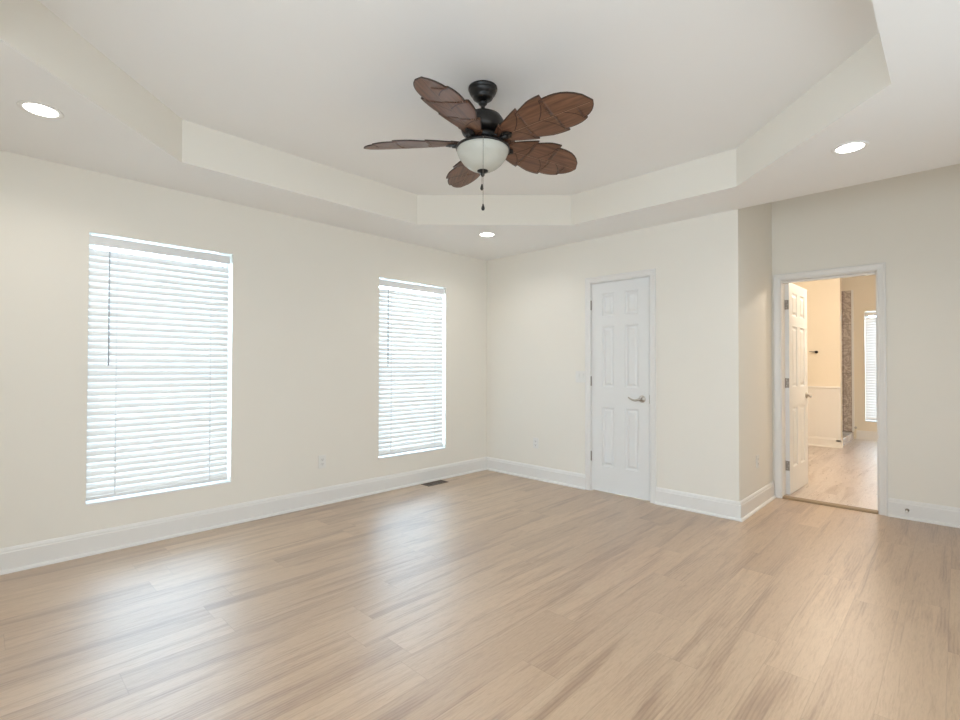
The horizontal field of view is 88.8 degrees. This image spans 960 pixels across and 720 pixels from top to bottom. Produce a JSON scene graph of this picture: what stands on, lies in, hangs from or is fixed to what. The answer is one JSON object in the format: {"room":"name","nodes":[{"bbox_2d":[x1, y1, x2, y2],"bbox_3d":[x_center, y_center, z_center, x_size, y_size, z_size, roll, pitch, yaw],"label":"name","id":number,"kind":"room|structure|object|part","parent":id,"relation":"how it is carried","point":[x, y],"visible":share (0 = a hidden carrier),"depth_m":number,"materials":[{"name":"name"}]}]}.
{"room":"empty bedroom","nodes":[
{"label":"empty bedroom","id":0,"kind":"room"},
{"bbox_2d":[0,150,486,547],"bbox_3d":[-1.753,-0.173,4.087,0.150,2.890,5.406,-1,-1,44],"label":"wall","id":1,"kind":"structure","parent":0,"point":[303,380],"depth_m":3.85,"materials":[{"name":"beige paint"}]},
{"bbox_2d":[86,235,230,505],"bbox_3d":[-2.282,0.060,3.538,0.151,1.774,0.880,-1,-1,44],"label":"window","id":2,"kind":"structure","parent":1,"relation":"in","point":[202,485],"depth_m":3.46,"materials":[{"name":"white plastic"}]},
{"bbox_3d":[-2.325,-0.364,3.586,0.024,0.889,0.844,-1,-1,44],"label":"sash","id":3,"kind":"part","parent":2,"relation":"part of","materials":[{"name":"white plastic"}]},
{"bbox_2d":[86,235,229,500],"bbox_3d":[-2.256,0.055,3.501,0.064,1.726,0.862,-1,-1,44],"label":"window blind","id":4,"kind":"object","parent":2,"relation":"attached to","point":[157,383],"visible":1,"depth_m":3.46,"materials":[{"name":"white plastic"}]},
{"bbox_3d":[-2.455,0.064,3.304,0.054,1.669,0.012,-1,-1,44],"label":"ladder cord","id":5,"kind":"part","parent":4,"relation":"part of","materials":[{"name":"white fabric"}]},
{"bbox_3d":[-2.263,0.907,3.494,0.040,0.022,0.858,-1,-1,44],"label":"rail","id":6,"kind":"part","parent":4,"relation":"part of","materials":[{"name":"white plastic"}]},
{"bbox_3d":[-2.052,0.070,3.718,0.054,1.669,0.012,-1,-1,44],"label":"ladder cord","id":7,"kind":"part","parent":4,"relation":"part of","materials":[{"name":"white fabric"}]},
{"bbox_3d":[-2.265,0.941,3.507,0.097,0.012,0.880,-1,-1,44],"label":"sill","id":8,"kind":"part","parent":2,"relation":"part of","materials":[{"name":"white paint"}]},
{"bbox_3d":[-2.317,0.060,3.572,0.053,1.774,0.880,-1,-1,44],"label":"frame","id":9,"kind":"part","parent":2,"relation":"part of","materials":[{"name":"white plastic"}]},
{"bbox_2d":[0,457,486,574],"bbox_3d":[-1.691,1.197,4.005,0.031,0.148,5.106,-1,-1,44],"label":"baseboard","id":10,"kind":"structure","parent":1,"relation":"attached to","point":[21,557],"depth_m":3.63,"materials":[{"name":"white paint"}]},
{"bbox_2d":[318,455,325,468],"bbox_3d":[-1.393,0.898,4.331,0.009,0.114,0.070,-1,-1,44],"label":"wall outlet","id":11,"kind":"object","parent":1,"relation":"attached to","point":[322,458],"visible":1,"depth_m":4.33,"materials":[{"name":"white plastic"}]},
{"bbox_2d":[379,279,445,459],"bbox_3d":[-0.731,0.085,5.130,0.151,1.774,0.869,-1,-1,44],"label":"window","id":12,"kind":"structure","parent":1,"relation":"in","point":[436,448],"depth_m":5.09,"materials":[{"name":"white plastic"}]},
{"bbox_2d":[379,279,444,455],"bbox_3d":[-0.704,0.080,5.094,0.064,1.726,0.852,-1,-1,44],"label":"window blind","id":13,"kind":"object","parent":12,"relation":"attached to","point":[410,324],"visible":0.97,"depth_m":5.07,"materials":[{"name":"white plastic"}]},
{"bbox_3d":[-0.901,0.089,4.899,0.054,1.669,0.012,-1,-1,44],"label":"ladder cord","id":14,"kind":"part","parent":13,"relation":"part of","materials":[{"name":"white fabric"}]},
{"bbox_3d":[-0.711,0.932,5.087,0.040,0.022,0.848,-1,-1,44],"label":"rail","id":15,"kind":"part","parent":13,"relation":"part of","materials":[{"name":"white plastic"}]},
{"bbox_3d":[-0.503,0.095,5.308,0.054,1.669,0.012,-1,-1,44],"label":"ladder cord","id":16,"kind":"part","parent":13,"relation":"part of","materials":[{"name":"white fabric"}]},
{"bbox_3d":[-0.714,0.966,5.099,0.097,0.012,0.869,-1,-1,44],"label":"sill","id":17,"kind":"part","parent":12,"relation":"part of","materials":[{"name":"white paint"}]},
{"bbox_2d":[0,439,959,719],"bbox_3d":[2.119,1.340,4.512,5.381,0.132,11.550,-1,-1,44],"label":"floor","id":18,"kind":"structure","parent":0,"point":[486,594],"depth_m":2.42,"materials":[{"name":"brown wood"}]},
{"bbox_2d":[421,480,447,485],"bbox_3d":[-0.470,1.286,5.128,0.124,0.005,0.270,-1,-1,44],"label":"floor vent","id":19,"kind":"object","parent":18,"relation":"in","point":[437,482],"visible":1,"depth_m":5.11,"materials":[{"name":"beige metal"}]},
{"bbox_2d":[782,495,878,513],"bbox_3d":[3.084,1.281,4.343,0.693,0.029,0.076,-1,-1,44],"label":"threshold","id":20,"kind":"object","parent":18,"relation":"on","point":[854,508],"visible":0.9,"depth_m":4.31,"materials":[{"name":"brown wood"}]},
{"bbox_2d":[842,431,853,445],"bbox_3d":[5.864,1.272,7.933,0.143,0.113,1.185,-1,-1,44],"label":"shower curb","id":21,"kind":"object","parent":18,"relation":"on","point":[847,436],"visible":0.49,"depth_m":7.99,"materials":[{"name":"white stone"}]},
{"bbox_2d":[0,0,959,260],"bbox_3d":[0.373,-1.508,2.680,5.281,0.550,6.425,-1,-1,44],"label":"ceiling","id":22,"kind":"structure","parent":0,"point":[701,108],"depth_m":2.67,"materials":[{"name":"white paint"}]},
{"bbox_2d":[17,100,63,118],"bbox_3d":[-2.179,-1.238,2.435,0.176,0.006,0.176,-1,-1,44],"label":"recessed light","id":23,"kind":"object","parent":22,"relation":"in","point":[38,109],"visible":1,"depth_m":2.43,"materials":[{"name":"white paint"}]},
{"bbox_2d":[364,76,593,210],"bbox_3d":[0.060,-1.141,2.680,1.244,0.726,1.282,-1,-1,44],"label":"ceiling fan","id":24,"kind":"object","parent":22,"relation":"hanging from","point":[489,141],"visible":1,"depth_m":2.59,"materials":[{"name":"brown wood"}]},
{"bbox_3d":[-0.366,-1.202,2.744,0.585,0.019,0.268,0,15,5],"label":"blade","id":25,"kind":"part","parent":24,"relation":"part of","materials":[{"name":"brown wood"}]},
{"bbox_3d":[-0.135,-1.206,2.358,0.268,0.019,0.585,17,6,23],"label":"blade","id":26,"kind":"part","parent":24,"relation":"part of","materials":[{"name":"brown wood"}]},
{"bbox_3d":[-0.070,-1.196,3.083,0.268,0.019,0.585,-16,3,-12],"label":"blade","id":27,"kind":"part","parent":24,"relation":"part of","materials":[{"name":"brown wood"}]},
{"bbox_3d":[0.015,-1.102,2.708,0.286,0.123,0.286,-1,-1,44],"label":"lamp shade","id":28,"kind":"part","parent":24,"relation":"part of","materials":[{"name":"white glass"}]},
{"bbox_3d":[0.343,-1.198,2.906,0.585,0.019,0.268,1,-17,-31],"label":"blade","id":29,"kind":"part","parent":24,"relation":"part of","materials":[{"name":"brown wood"}]},
{"bbox_3d":[0.303,-1.204,2.458,0.585,0.019,0.268,-1,-17,41],"label":"blade","id":30,"kind":"part","parent":24,"relation":"part of","materials":[{"name":"brown wood"}]},
{"bbox_2d":[478,232,495,236],"bbox_3d":[0.068,-1.203,4.713,0.176,0.006,0.176,-1,-1,44],"label":"recessed light","id":31,"kind":"object","parent":22,"relation":"in","point":[483,234],"visible":1,"depth_m":4.71,"materials":[{"name":"white paint"}]},
{"bbox_2d":[831,141,868,154],"bbox_3d":[2.136,-1.224,2.833,0.176,0.006,0.176,-1,-1,44],"label":"recessed light","id":32,"kind":"object","parent":22,"relation":"in","point":[854,146],"visible":1,"depth_m":2.83,"materials":[{"name":"white paint"}]},
{"bbox_2d":[487,208,743,501],"bbox_3d":[1.064,-0.155,4.991,2.925,2.890,0.120,-1,-1,44],"label":"wall","id":33,"kind":"structure","parent":0,"point":[536,299],"depth_m":4.44,"materials":[{"name":"beige paint"}]},
{"bbox_2d":[533,437,537,448],"bbox_3d":[0.606,0.903,5.330,0.070,0.114,0.009,-1,-1,44],"label":"wall outlet","id":34,"kind":"object","parent":33,"relation":"attached to","point":[535,440],"visible":1,"depth_m":5.33,"materials":[{"name":"white plastic"}]},
{"bbox_2d":[487,457,584,489],"bbox_3d":[0.558,1.220,5.357,1.368,0.148,0.031,-1,-1,44],"label":"baseboard","id":35,"kind":"structure","parent":33,"relation":"attached to","point":[555,476],"depth_m":5.29,"materials":[{"name":"white paint"}]},
{"bbox_2d":[576,371,584,382],"bbox_3d":[1.013,0.169,4.944,0.116,0.116,0.011,-1,-1,44],"label":"light switch","id":36,"kind":"object","parent":33,"relation":"attached to","point":[580,375],"visible":1,"depth_m":4.94,"materials":[{"name":"white plastic"}]},
{"bbox_2d":[590,277,649,500],"bbox_3d":[1.312,0.260,4.652,0.608,2.028,0.091,-1,-1,44],"label":"door","id":37,"kind":"structure","parent":33,"relation":"in","point":[620,378],"depth_m":4.64,"materials":[{"name":"white paint"}]},
{"bbox_3d":[1.435,0.357,4.506,0.155,0.067,0.056,-1,-1,44],"label":"handle","id":38,"kind":"part","parent":37,"relation":"part of","materials":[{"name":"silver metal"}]},
{"bbox_2d":[585,268,656,503],"bbox_3d":[1.355,0.234,4.687,0.726,2.105,0.138,-1,-1,44],"label":"door frame","id":39,"kind":"structure","parent":33,"relation":"attached to","point":[651,273],"depth_m":4.65,"materials":[{"name":"white paint"}]},
{"bbox_2d":[655,487,741,521],"bbox_3d":[1.822,1.206,4.125,0.715,0.148,0.031,-1,-1,44],"label":"baseboard","id":40,"kind":"structure","parent":33,"relation":"attached to","point":[707,505],"depth_m":4.11,"materials":[{"name":"white paint"}]},
{"bbox_2d":[743,202,772,498],"bbox_3d":[2.459,-0.205,4.414,0.120,2.980,1.000,-1,-1,44],"label":"wall","id":41,"kind":"structure","parent":0,"point":[757,220],"depth_m":4.31,"materials":[{"name":"beige paint"}]},
{"bbox_2d":[756,455,758,468],"bbox_3d":[2.419,0.883,4.268,0.009,0.114,0.070,-1,-1,44],"label":"wall outlet","id":42,"kind":"object","parent":41,"relation":"attached to","point":[757,456],"visible":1,"depth_m":4.25,"materials":[{"name":"white plastic"}]},
{"bbox_2d":[740,481,775,521],"bbox_3d":[2.409,1.209,4.237,0.031,0.148,1.010,-1,-1,44],"label":"baseboard","id":43,"kind":"structure","parent":41,"relation":"attached to","point":[754,502],"depth_m":4.20,"materials":[{"name":"white paint"}]},
{"bbox_2d":[784,278,842,448],"bbox_3d":[4.729,-0.046,8.104,2.069,2.748,0.171,-1,-1,44],"label":"wall","id":44,"kind":"structure","parent":0,"point":[824,310],"depth_m":7.50,"materials":[{"name":"paint"}]},
{"bbox_2d":[785,386,840,441],"bbox_3d":[4.669,0.824,8.051,2.042,0.830,0.032,-1,-1,44],"label":"wainscot","id":45,"kind":"structure","parent":44,"relation":"attached to","point":[824,406],"depth_m":7.49,"materials":[{"name":"white paint"}]},
{"bbox_2d":[841,275,876,438],"bbox_3d":[6.431,-0.089,8.361,4.350,2.848,0.150,-1,-1,44],"label":"wall","id":46,"kind":"structure","parent":0,"point":[863,287],"depth_m":8.27,"materials":[{"name":"paint"}]},
{"bbox_2d":[841,291,851,431],"bbox_3d":[5.605,0.084,9.046,2.008,2.518,0.018,-1,-1,44],"label":"tile panel","id":47,"kind":"object","parent":46,"relation":"attached to","point":[845,295],"visible":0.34,"depth_m":8.39,"materials":[{"name":"grey tile"}]},
{"bbox_2d":[851,290,854,431],"bbox_3d":[6.333,0.012,8.333,0.030,2.400,0.024,-1,-1,44],"label":"trim","id":48,"kind":"structure","parent":46,"relation":"attached to","point":[852,306],"depth_m":8.32,"materials":[{"name":"white paint"}]},
{"bbox_2d":[856,430,876,440],"bbox_3d":[7.105,1.252,7.557,2.085,0.148,0.031,-1,-1,44],"label":"baseboard","id":49,"kind":"structure","parent":46,"relation":"attached to","point":[863,435],"depth_m":8.19,"materials":[{"name":"white paint"}]},
{"bbox_2d":[865,311,876,421],"bbox_3d":[6.814,0.105,7.981,0.855,1.845,0.151,-1,-1,44],"label":"window","id":50,"kind":"structure","parent":46,"relation":"in","point":[873,311],"depth_m":8.22,"materials":[{"name":"white plastic"}]},
{"bbox_2d":[865,312,876,419],"bbox_3d":[6.778,0.101,7.955,0.838,1.797,0.064,-1,-1,44],"label":"window blind","id":51,"kind":"object","parent":50,"relation":"attached to","point":[870,322],"visible":0.3,"depth_m":8.20,"materials":[{"name":"white plastic"}]},
{"bbox_2d":[771,164,959,507],"bbox_3d":[3.617,-0.209,3.900,2.256,2.980,0.120,-1,-1,44],"label":"wall","id":52,"kind":"structure","parent":0,"point":[910,223],"depth_m":3.96,"materials":[{"name":"beige paint"}]},
{"bbox_2d":[773,262,887,515],"bbox_3d":[3.106,0.240,4.377,0.819,2.091,0.138,-1,-1,44],"label":"door frame","id":53,"kind":"structure","parent":52,"relation":"attached to","point":[878,269],"depth_m":4.28,"materials":[{"name":"white paint"}]},
{"bbox_2d":[784,283,811,494],"bbox_3d":[3.165,0.268,4.900,0.702,2.018,0.148,1,-1,-44],"label":"door","id":54,"kind":"structure","parent":53,"relation":"attached to","point":[796,370],"depth_m":4.85,"materials":[{"name":"white paint"}]},
{"bbox_2d":[888,498,959,527],"bbox_3d":[3.808,1.203,3.587,1.269,0.148,0.031,-1,-1,44],"label":"baseboard","id":55,"kind":"structure","parent":52,"relation":"attached to","point":[949,516],"depth_m":3.87,"materials":[{"name":"white paint"}]}
]}

